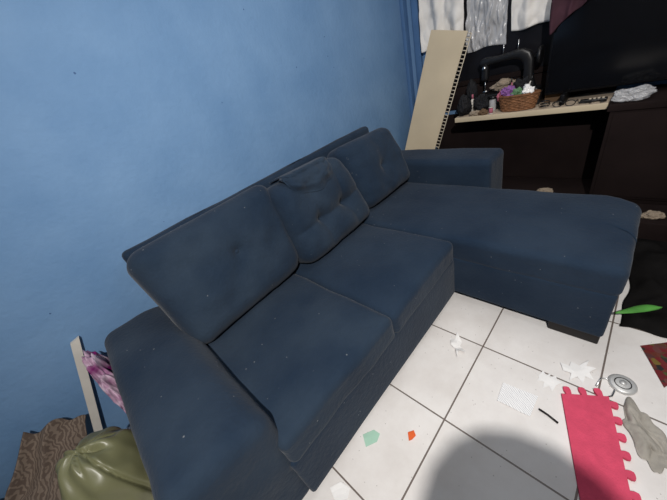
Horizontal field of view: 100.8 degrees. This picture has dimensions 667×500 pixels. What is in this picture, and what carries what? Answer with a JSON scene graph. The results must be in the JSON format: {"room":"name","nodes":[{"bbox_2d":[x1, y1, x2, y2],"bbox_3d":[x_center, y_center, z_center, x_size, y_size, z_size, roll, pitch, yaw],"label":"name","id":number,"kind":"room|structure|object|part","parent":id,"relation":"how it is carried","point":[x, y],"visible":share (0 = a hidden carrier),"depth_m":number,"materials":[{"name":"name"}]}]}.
{"room":"living room","nodes":[
{"label":"living room","id":0,"kind":"room"},
{"bbox_2d":[0,0,410,499],"bbox_3d":[-0.843,-0.702,1.558,0.100,2.850,4.850,17,46,42],"label":"wall","id":1,"kind":"structure","parent":0,"point":[122,122],"depth_m":1.39,"materials":[{"name":"blue paint"}]},
{"bbox_2d":[399,0,414,119],"bbox_3d":[0.720,-1.941,2.686,0.035,2.750,0.070,17,46,42],"label":"trim","id":2,"kind":"structure","parent":1,"relation":"attached to","point":[402,3],"depth_m":2.68,"materials":[{"name":"blue paint"}]},
{"bbox_2d":[126,279,666,499],"bbox_3d":[0.943,0.874,0.936,3.950,0.050,4.650,17,46,42],"label":"floor","id":3,"kind":"structure","parent":0,"point":[468,444],"depth_m":1.23,"materials":[{"name":"tile"}]},
{"bbox_2d":[4,415,86,499],"bbox_3d":[-1.313,1.123,1.176,0.232,0.397,0.731,-9,33,14],"label":"patterned cloth","id":4,"kind":"object","parent":3,"relation":"on","point":[34,477],"visible":0.75,"depth_m":1.29,"materials":[{"name":"fabric"}]},
{"bbox_2d":[70,336,102,431],"bbox_3d":[-1.288,0.795,1.462,0.024,0.669,0.335,12,43,39],"label":"leaning board","id":5,"kind":"object","parent":3,"relation":"on","point":[76,347],"visible":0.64,"depth_m":1.43,"materials":[{"name":"beige wood"}]},
{"bbox_2d":[82,350,125,412],"bbox_3d":[-1.043,0.749,1.420,0.344,0.652,0.098,17,46,42],"label":"garment","id":6,"kind":"object","parent":3,"relation":"on","point":[98,365],"visible":0.27,"depth_m":1.27,"materials":[{"name":"fabric"}]},
{"bbox_2d":[55,426,153,499],"bbox_3d":[-0.930,0.960,1.187,0.393,0.501,0.326,17,46,42],"label":"plastic bag","id":7,"kind":"object","parent":3,"relation":"on","point":[106,464],"visible":0.67,"depth_m":1.05,"materials":[{"name":"green plastic"}]},
{"bbox_2d":[330,482,349,499],"bbox_3d":[0.030,0.996,1.137,0.079,0.006,0.063,-23,32,-8],"label":"paper scrap","id":8,"kind":"object","parent":3,"relation":"on","point":[340,491],"visible":1,"depth_m":1.14,"materials":[{"name":"white paper"}]},
{"bbox_2d":[363,430,379,446],"bbox_3d":[0.177,0.862,1.271,0.080,0.004,0.051,-21,32,-5],"label":"paper scrap","id":9,"kind":"object","parent":3,"relation":"on","point":[371,437],"visible":1,"depth_m":1.27,"materials":[{"name":"green paper"}]},
{"bbox_2d":[104,126,641,499],"bbox_3d":[0.331,0.050,1.538,1.825,0.954,2.612,17,46,42],"label":"sectional sofa","id":10,"kind":"object","parent":3,"relation":"on","point":[265,409],"visible":0.66,"depth_m":1.29,"materials":[{"name":"fabric"}]},
{"bbox_3d":[-0.627,0.703,1.276,1.096,0.624,0.356,17,46,42],"label":"armrest","id":11,"kind":"part","parent":10,"relation":"part of","materials":[{"name":"blue fabric"}]},
{"bbox_2d":[127,185,298,343],"bbox_3d":[-0.563,0.059,1.502,0.422,0.570,0.802,17,46,42],"label":"cushion","id":12,"kind":"object","parent":10,"relation":"on","point":[208,271],"visible":0.96,"depth_m":1.33,"materials":[{"name":"blue fabric"}]},
{"bbox_3d":[-0.266,-0.164,2.109,0.115,0.908,2.017,17,46,42],"label":"backrest","id":13,"kind":"part","parent":10,"relation":"part of","materials":[{"name":"blue fabric"}]},
{"bbox_2d":[206,273,394,461],"bbox_3d":[-0.284,0.416,1.433,0.999,0.194,0.674,17,46,42],"label":"seat cushion","id":14,"kind":"object","parent":10,"relation":"on","point":[304,350],"depth_m":1.19,"materials":[{"name":"blue fabric"}]},
{"bbox_2d":[267,157,369,263],"bbox_3d":[-0.086,-0.295,1.783,0.364,0.569,0.674,17,46,42],"label":"cushion","id":15,"kind":"object","parent":10,"relation":"on","point":[318,203],"visible":0.91,"depth_m":1.62,"materials":[{"name":"blue fabric"}]},
{"bbox_2d":[327,128,409,207],"bbox_3d":[0.299,-0.645,2.169,0.366,0.510,0.625,17,46,42],"label":"cushion","id":16,"kind":"object","parent":10,"relation":"on","point":[377,166],"visible":0.77,"depth_m":2.02,"materials":[{"name":"blue fabric"}]},
{"bbox_2d":[293,223,452,332],"bbox_3d":[0.149,0.067,1.769,0.999,0.177,0.659,17,46,42],"label":"seat cushion","id":17,"kind":"object","parent":10,"relation":"on","point":[390,270],"depth_m":1.53,"materials":[{"name":"blue fabric"}]},
{"bbox_3d":[0.868,-0.549,2.455,1.058,0.623,0.304,17,46,42],"label":"armrest","id":18,"kind":"part","parent":10,"relation":"part of","materials":[{"name":"blue fabric"}]},
{"bbox_2d":[362,183,641,295],"bbox_3d":[0.829,-0.221,1.874,1.692,0.180,0.700,17,46,42],"label":"cushion","id":19,"kind":"object","parent":10,"relation":"on","point":[574,244],"depth_m":1.47,"materials":[{"name":"blue fabric"}]},
{"bbox_2d":[408,430,415,440],"bbox_3d":[0.348,0.829,1.234,0.037,0.006,0.031,-18,32,-1],"label":"bit","id":20,"kind":"object","parent":3,"relation":"on","point":[411,434],"visible":1,"depth_m":1.23,"materials":[{"name":"orange paper"}]},
{"bbox_2d":[450,333,465,353],"bbox_3d":[0.685,0.521,1.527,0.065,0.023,0.145,-14,32,5],"label":"paper scrap","id":21,"kind":"object","parent":3,"relation":"on","point":[456,342],"visible":1,"depth_m":1.54,"materials":[{"name":"white paper"}]},
{"bbox_2d":[497,383,537,415],"bbox_3d":[0.827,0.669,1.247,0.135,0.006,0.114,17,46,42],"label":"leaflet","id":22,"kind":"object","parent":3,"relation":"on","point":[522,401],"visible":1,"depth_m":1.24,"materials":[{"name":"white paper"}]},
{"bbox_2d":[539,408,558,423],"bbox_3d":[0.906,0.698,1.163,0.011,0.009,0.072,-30,34,-19],"label":"stick","id":23,"kind":"object","parent":3,"relation":"on","point":[541,410],"visible":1,"depth_m":1.16,"materials":[{"name":"plastic"}]},
{"bbox_2d":[537,371,561,390],"bbox_3d":[0.985,0.601,1.276,0.113,0.006,0.090,17,46,42],"label":"paper scrap","id":24,"kind":"object","parent":3,"relation":"on","point":[549,381],"visible":1,"depth_m":1.27,"materials":[{"name":"white paper"}]},
{"bbox_2d":[560,360,595,382],"bbox_3d":[1.135,0.558,1.265,0.133,0.010,0.108,-9,33,13],"label":"paper scrap","id":25,"kind":"object","parent":3,"relation":"on","point":[581,371],"visible":1,"depth_m":1.27,"materials":[{"name":"white paper"}]},
{"bbox_2d":[502,176,666,241],"bbox_3d":[1.901,-0.395,2.242,2.920,0.120,0.645,17,46,42],"label":"platform","id":26,"kind":"object","parent":3,"relation":"on","point":[649,229],"visible":0.06,"depth_m":2.27,"materials":[{"name":"brown wood"}]},
{"bbox_2d":[405,30,471,149],"bbox_3d":[0.931,-1.310,2.679,0.698,1.314,0.214,-9,33,13],"label":"board","id":27,"kind":"object","parent":26,"relation":"on","point":[445,47],"visible":0.69,"depth_m":2.54,"materials":[{"name":"beige laminate"}]},
{"bbox_3d":[1.067,-1.240,2.586,0.419,1.187,0.007,-9,33,13],"label":"rail","id":28,"kind":"part","parent":27,"relation":"part of","materials":[{"name":"beige wood"}]},
{"bbox_2d":[436,109,609,178],"bbox_3d":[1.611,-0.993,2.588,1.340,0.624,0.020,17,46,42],"label":"desk","id":29,"kind":"object","parent":26,"relation":"on","point":[560,145],"visible":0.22,"depth_m":2.41,"materials":[{"name":"brown wood"}]},
{"bbox_2d":[536,187,552,191],"bbox_3d":[1.763,-0.495,2.302,0.118,0.046,0.072,17,46,42],"label":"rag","id":30,"kind":"object","parent":26,"relation":"on","point":[547,189],"visible":0.61,"depth_m":2.29,"materials":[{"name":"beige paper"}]},
{"bbox_2d":[589,84,666,204],"bbox_3d":[2.431,-0.606,1.567,1.355,0.664,0.406,17,46,42],"label":"tv cabinet","id":31,"kind":"object","parent":26,"relation":"on","point":[631,165],"visible":0.85,"depth_m":1.78,"materials":[{"name":"brown wood"}]},
{"bbox_2d":[544,0,666,105],"bbox_3d":[1.936,-1.297,1.539,1.160,0.735,0.240,17,46,42],"label":"television","id":32,"kind":"object","parent":31,"relation":"on","point":[602,43],"visible":0.98,"depth_m":1.72,"materials":[{"name":"black plastic"}]},
{"bbox_2d":[549,0,586,34],"bbox_3d":[1.499,-1.570,1.739,0.195,0.306,0.102,17,46,42],"label":"draped cloth","id":33,"kind":"object","parent":32,"relation":"on","point":[560,10],"visible":1,"depth_m":1.77,"materials":[{"name":"fabric"}]},
{"bbox_2d":[641,210,665,219],"bbox_3d":[2.043,-0.228,1.764,0.115,0.043,0.081,17,46,42],"label":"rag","id":34,"kind":"object","parent":26,"relation":"on","point":[649,214],"visible":0.99,"depth_m":1.75,"materials":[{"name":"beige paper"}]},
{"bbox_2d":[561,386,641,499],"bbox_3d":[0.997,0.760,1.023,0.183,0.012,0.545,2,37,29],"label":"foam mat","id":35,"kind":"object","parent":3,"relation":"on","point":[597,455],"visible":1,"depth_m":1.04,"materials":[{"name":"pink rubber"}]},
{"bbox_2d":[595,377,615,396],"bbox_3d":[1.174,0.595,1.191,0.112,0.006,0.060,-34,35,-24],"label":"wire","id":36,"kind":"object","parent":3,"relation":"on","point":[599,380],"visible":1,"depth_m":1.21,"materials":[{"name":"metal"}]},
{"bbox_2d":[608,374,637,394],"bbox_3d":[1.240,0.572,1.183,0.090,0.021,0.090,17,46,42],"label":"metal lid","id":37,"kind":"object","parent":3,"relation":"on","point":[624,385],"visible":1,"depth_m":1.18,"materials":[{"name":"metal"}]},
{"bbox_3d":[1.238,0.568,1.180,0.024,0.010,0.023,17,46,42],"label":"knob","id":38,"kind":"part","parent":37,"relation":"part of","materials":[{"name":"metal"}]},
{"bbox_2d":[615,238,666,337],"bbox_3d":[1.859,0.172,1.437,0.510,0.074,0.840,17,46,42],"label":"cloth","id":39,"kind":"object","parent":3,"relation":"on","point":[648,274],"depth_m":1.48,"materials":[{"name":"black fabric"}]},
{"bbox_3d":[1.516,0.294,1.369,0.204,0.024,0.040,-14,32,6],"label":"green strip","id":40,"kind":"part","parent":39,"relation":"part of","materials":[{"name":"green fabric"}]},
{"bbox_2d":[623,397,666,473],"bbox_3d":[1.177,0.680,1.040,0.112,0.027,0.271,-3,35,22],"label":"crumpled cloth","id":41,"kind":"object","parent":3,"relation":"on","point":[650,442],"visible":1,"depth_m":1.02,"materials":[{"name":"beige fabric"}]},
{"bbox_2d":[640,342,666,387],"bbox_3d":[1.464,0.494,1.206,0.122,0.007,0.247,-1,36,25],"label":"printed card","id":42,"kind":"object","parent":3,"relation":"on","point":[656,354],"visible":1,"depth_m":1.23,"materials":[{"name":"red paper"}]},
{"bbox_2d":[406,0,666,148],"bbox_3d":[2.155,-1.557,1.409,3.950,2.850,0.100,17,46,42],"label":"wall","id":43,"kind":"structure","parent":0,"point":[407,1],"depth_m":2.60,"materials":[{"name":"blue paint"}]},
{"bbox_2d":[410,0,422,87],"bbox_3d":[0.707,-2.236,2.425,0.060,1.990,0.032,17,46,42],"label":"trim","id":44,"kind":"structure","parent":43,"relation":"attached to","point":[414,3],"depth_m":2.58,"materials":[{"name":"blue paint"}]},
{"bbox_2d":[452,0,551,87],"bbox_3d":[1.317,-1.925,1.969,1.250,1.220,0.028,17,46,42],"label":"window","id":45,"kind":"structure","parent":43,"relation":"in","point":[488,21],"depth_m":2.22,"materials":[{"name":"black glass"}]},
{"bbox_3d":[1.317,-1.925,1.969,1.250,1.220,0.028,17,46,42],"label":"frame","id":46,"kind":"part","parent":45,"relation":"part of","materials":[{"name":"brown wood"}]},
{"bbox_2d":[446,72,616,110],"bbox_3d":[1.510,-1.351,2.337,1.300,0.188,0.021,17,46,42],"label":"board","id":47,"kind":"object","parent":43,"relation":"attached to","point":[540,78],"visible":0.23,"depth_m":2.40,"materials":[{"name":"brown wood"}]},
{"bbox_2d":[455,90,615,124],"bbox_3d":[1.553,-1.100,2.233,0.990,0.125,0.343,17,46,42],"label":"shelf","id":48,"kind":"object","parent":43,"relation":"attached to","point":[581,108],"visible":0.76,"depth_m":2.03,"materials":[{"name":"laminate"}]},
{"bbox_2d":[457,94,471,115],"bbox_3d":[1.135,-1.264,2.403,0.126,0.172,0.135,17,46,42],"label":"pouch","id":49,"kind":"object","parent":48,"relation":"on","point":[464,107],"visible":1,"depth_m":2.37,"materials":[{"name":"fabric"}]},
{"bbox_2d":[466,79,477,99],"bbox_3d":[1.246,-1.399,2.476,0.094,0.255,0.099,17,46,42],"label":"bag","id":50,"kind":"object","parent":48,"relation":"on","point":[472,86],"visible":0.57,"depth_m":2.44,"materials":[{"name":"black fabric"}]},
{"bbox_2d":[471,94,474,110],"bbox_3d":[1.217,-1.282,2.416,0.034,0.145,0.033,17,46,42],"label":"bottle","id":51,"kind":"object","parent":48,"relation":"on","point":[472,99],"visible":0.54,"depth_m":2.40,"materials":[{"name":"plastic"}]},
{"bbox_2d":[469,110,478,115],"bbox_3d":[1.201,-1.169,2.354,0.086,0.038,0.062,17,46,42],"label":"rag","id":52,"kind":"object","parent":48,"relation":"on","point":[472,113],"visible":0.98,"depth_m":2.34,"materials":[{"name":"beige fabric"}]},
{"bbox_2d":[473,93,489,110],"bbox_3d":[1.251,-1.242,2.332,0.138,0.153,0.081,17,46,42],"label":"rag","id":53,"kind":"object","parent":48,"relation":"on","point":[480,102],"visible":0.87,"depth_m":2.31,"materials":[{"name":"black fabric"}]},
{"bbox_2d":[478,108,487,114],"bbox_3d":[1.251,-1.160,2.304,0.083,0.050,0.068,17,46,42],"label":"rag","id":54,"kind":"object","parent":48,"relation":"on","point":[483,111],"visible":1,"depth_m":2.29,"materials":[{"name":"brown fabric"}]},
{"bbox_2d":[488,106,492,113],"bbox_3d":[1.288,-1.143,2.259,0.034,0.051,0.033,17,46,42],"label":"thread spool","id":55,"kind":"object","parent":48,"relation":"on","point":[491,107],"visible":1,"depth_m":2.25,"materials":[{"name":"fabric"}]},
{"bbox_2d":[480,39,544,109],"bbox_3d":[1.416,-1.404,2.214,0.470,0.454,0.150,17,46,42],"label":"sewing machine","id":56,"kind":"object","parent":48,"relation":"on","point":[526,55],"visible":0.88,"depth_m":2.13,"materials":[{"name":"black plastic"}]},
{"bbox_2d":[489,78,515,91],"bbox_3d":[1.395,-1.356,2.263,0.119,0.095,0.211,-32,35,-21],"label":"cloth piece","id":57,"kind":"object","parent":56,"relation":"on","point":[504,82],"visible":0.68,"depth_m":2.24,"materials":[{"name":"beige fabric"}]},
{"bbox_3d":[1.393,-1.423,2.204,0.415,0.280,0.060,17,46,42],"label":"arm","id":58,"kind":"part","parent":56,"relation":"part of","materials":[{"name":"black plastic"}]},
{"bbox_2d":[499,89,540,111],"bbox_3d":[1.432,-1.154,2.141,0.286,0.117,0.136,17,46,42],"label":"basket","id":59,"kind":"object","parent":48,"relation":"on","point":[526,101],"visible":0.95,"depth_m":2.10,"materials":[{"name":"wicker"}]},
{"bbox_2d":[500,85,515,95],"bbox_3d":[1.361,-1.218,2.152,0.114,0.123,0.101,17,46,42],"label":"scrap","id":60,"kind":"object","parent":59,"relation":"in","point":[505,91],"visible":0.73,"depth_m":2.13,"materials":[{"name":"purple fabric"}]},
{"bbox_2d":[510,87,521,94],"bbox_3d":[1.396,-1.188,2.101,0.097,0.096,0.060,17,46,42],"label":"scrap","id":61,"kind":"object","parent":59,"relation":"in","point":[518,90],"visible":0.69,"depth_m":2.08,"materials":[{"name":"green fabric"}]},
{"bbox_2d":[513,76,532,90],"bbox_3d":[1.431,-1.233,2.122,0.179,0.174,0.063,17,46,42],"label":"scrap","id":62,"kind":"object","parent":59,"relation":"in","point":[518,82],"visible":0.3,"depth_m":2.08,"materials":[{"name":"black fabric"}]},
{"bbox_2d":[521,84,534,93],"bbox_3d":[1.452,-1.179,2.061,0.082,0.122,0.102,10,41,36],"label":"crumpled tissue","id":63,"kind":"object","parent":59,"relation":"in","point":[527,88],"visible":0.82,"depth_m":2.03,"materials":[{"name":"white paper"}]},
{"bbox_2d":[540,100,550,106],"bbox_3d":[1.557,-1.077,2.030,0.062,0.048,0.067,17,46,42],"label":"cable","id":64,"kind":"object","parent":48,"relation":"on","point":[542,104],"visible":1,"depth_m":2.02,"materials":[{"name":"black plastic"}]},
{"bbox_2d":[544,93,561,102],"bbox_3d":[1.689,-1.206,2.100,0.105,0.117,0.112,17,46,42],"label":"box","id":65,"kind":"object","parent":48,"relation":"on","point":[554,97],"visible":0.15,"depth_m":2.09,"materials":[{"name":"brown cardboard"}]},
{"bbox_2d":[552,99,578,106],"bbox_3d":[1.646,-1.052,1.961,0.136,0.041,0.094,17,46,42],"label":"eyeglasses","id":66,"kind":"object","parent":48,"relation":"on","point":[571,99],"visible":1,"depth_m":1.94,"materials":[{"name":"black plastic"}]},
{"bbox_2d":[578,99,606,103],"bbox_3d":[1.730,-0.993,1.849,0.148,0.015,0.052,17,46,42],"label":"cable","id":67,"kind":"object","parent":48,"relation":"on","point":[600,100],"visible":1,"depth_m":1.84,"materials":[{"name":"black plastic"}]},
{"bbox_2d":[580,96,607,101],"bbox_3d":[1.764,-1.020,1.872,0.140,0.020,0.040,17,46,42],"label":"remote control","id":68,"kind":"object","parent":48,"relation":"on","point":[603,97],"visible":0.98,"depth_m":1.86,"materials":[{"name":"black plastic"}]},
{"bbox_3d":[1.068,-2.500,1.626,1.390,0.023,0.080,17,46,42],"label":"curtain rod","id":69,"kind":"object","parent":43,"relation":"attached to","visible":0},
{"bbox_2d":[418,0,463,52],"bbox_3d":[0.837,-2.193,2.203,0.391,0.962,0.067,17,46,42],"label":"curtain","id":70,"kind":"object","parent":69,"relation":"hanging from","point":[433,14],"visible":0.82,"depth_m":2.35,"materials":[{"name":"white fabric"}]},
{"bbox_2d":[511,0,551,30],"bbox_3d":[1.327,-2.031,1.755,0.302,0.998,0.054,17,46,42],"label":"curtain","id":71,"kind":"object","parent":69,"relation":"hanging from","point":[525,14],"visible":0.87,"depth_m":1.99,"materials":[{"name":"white fabric"}]}
]}

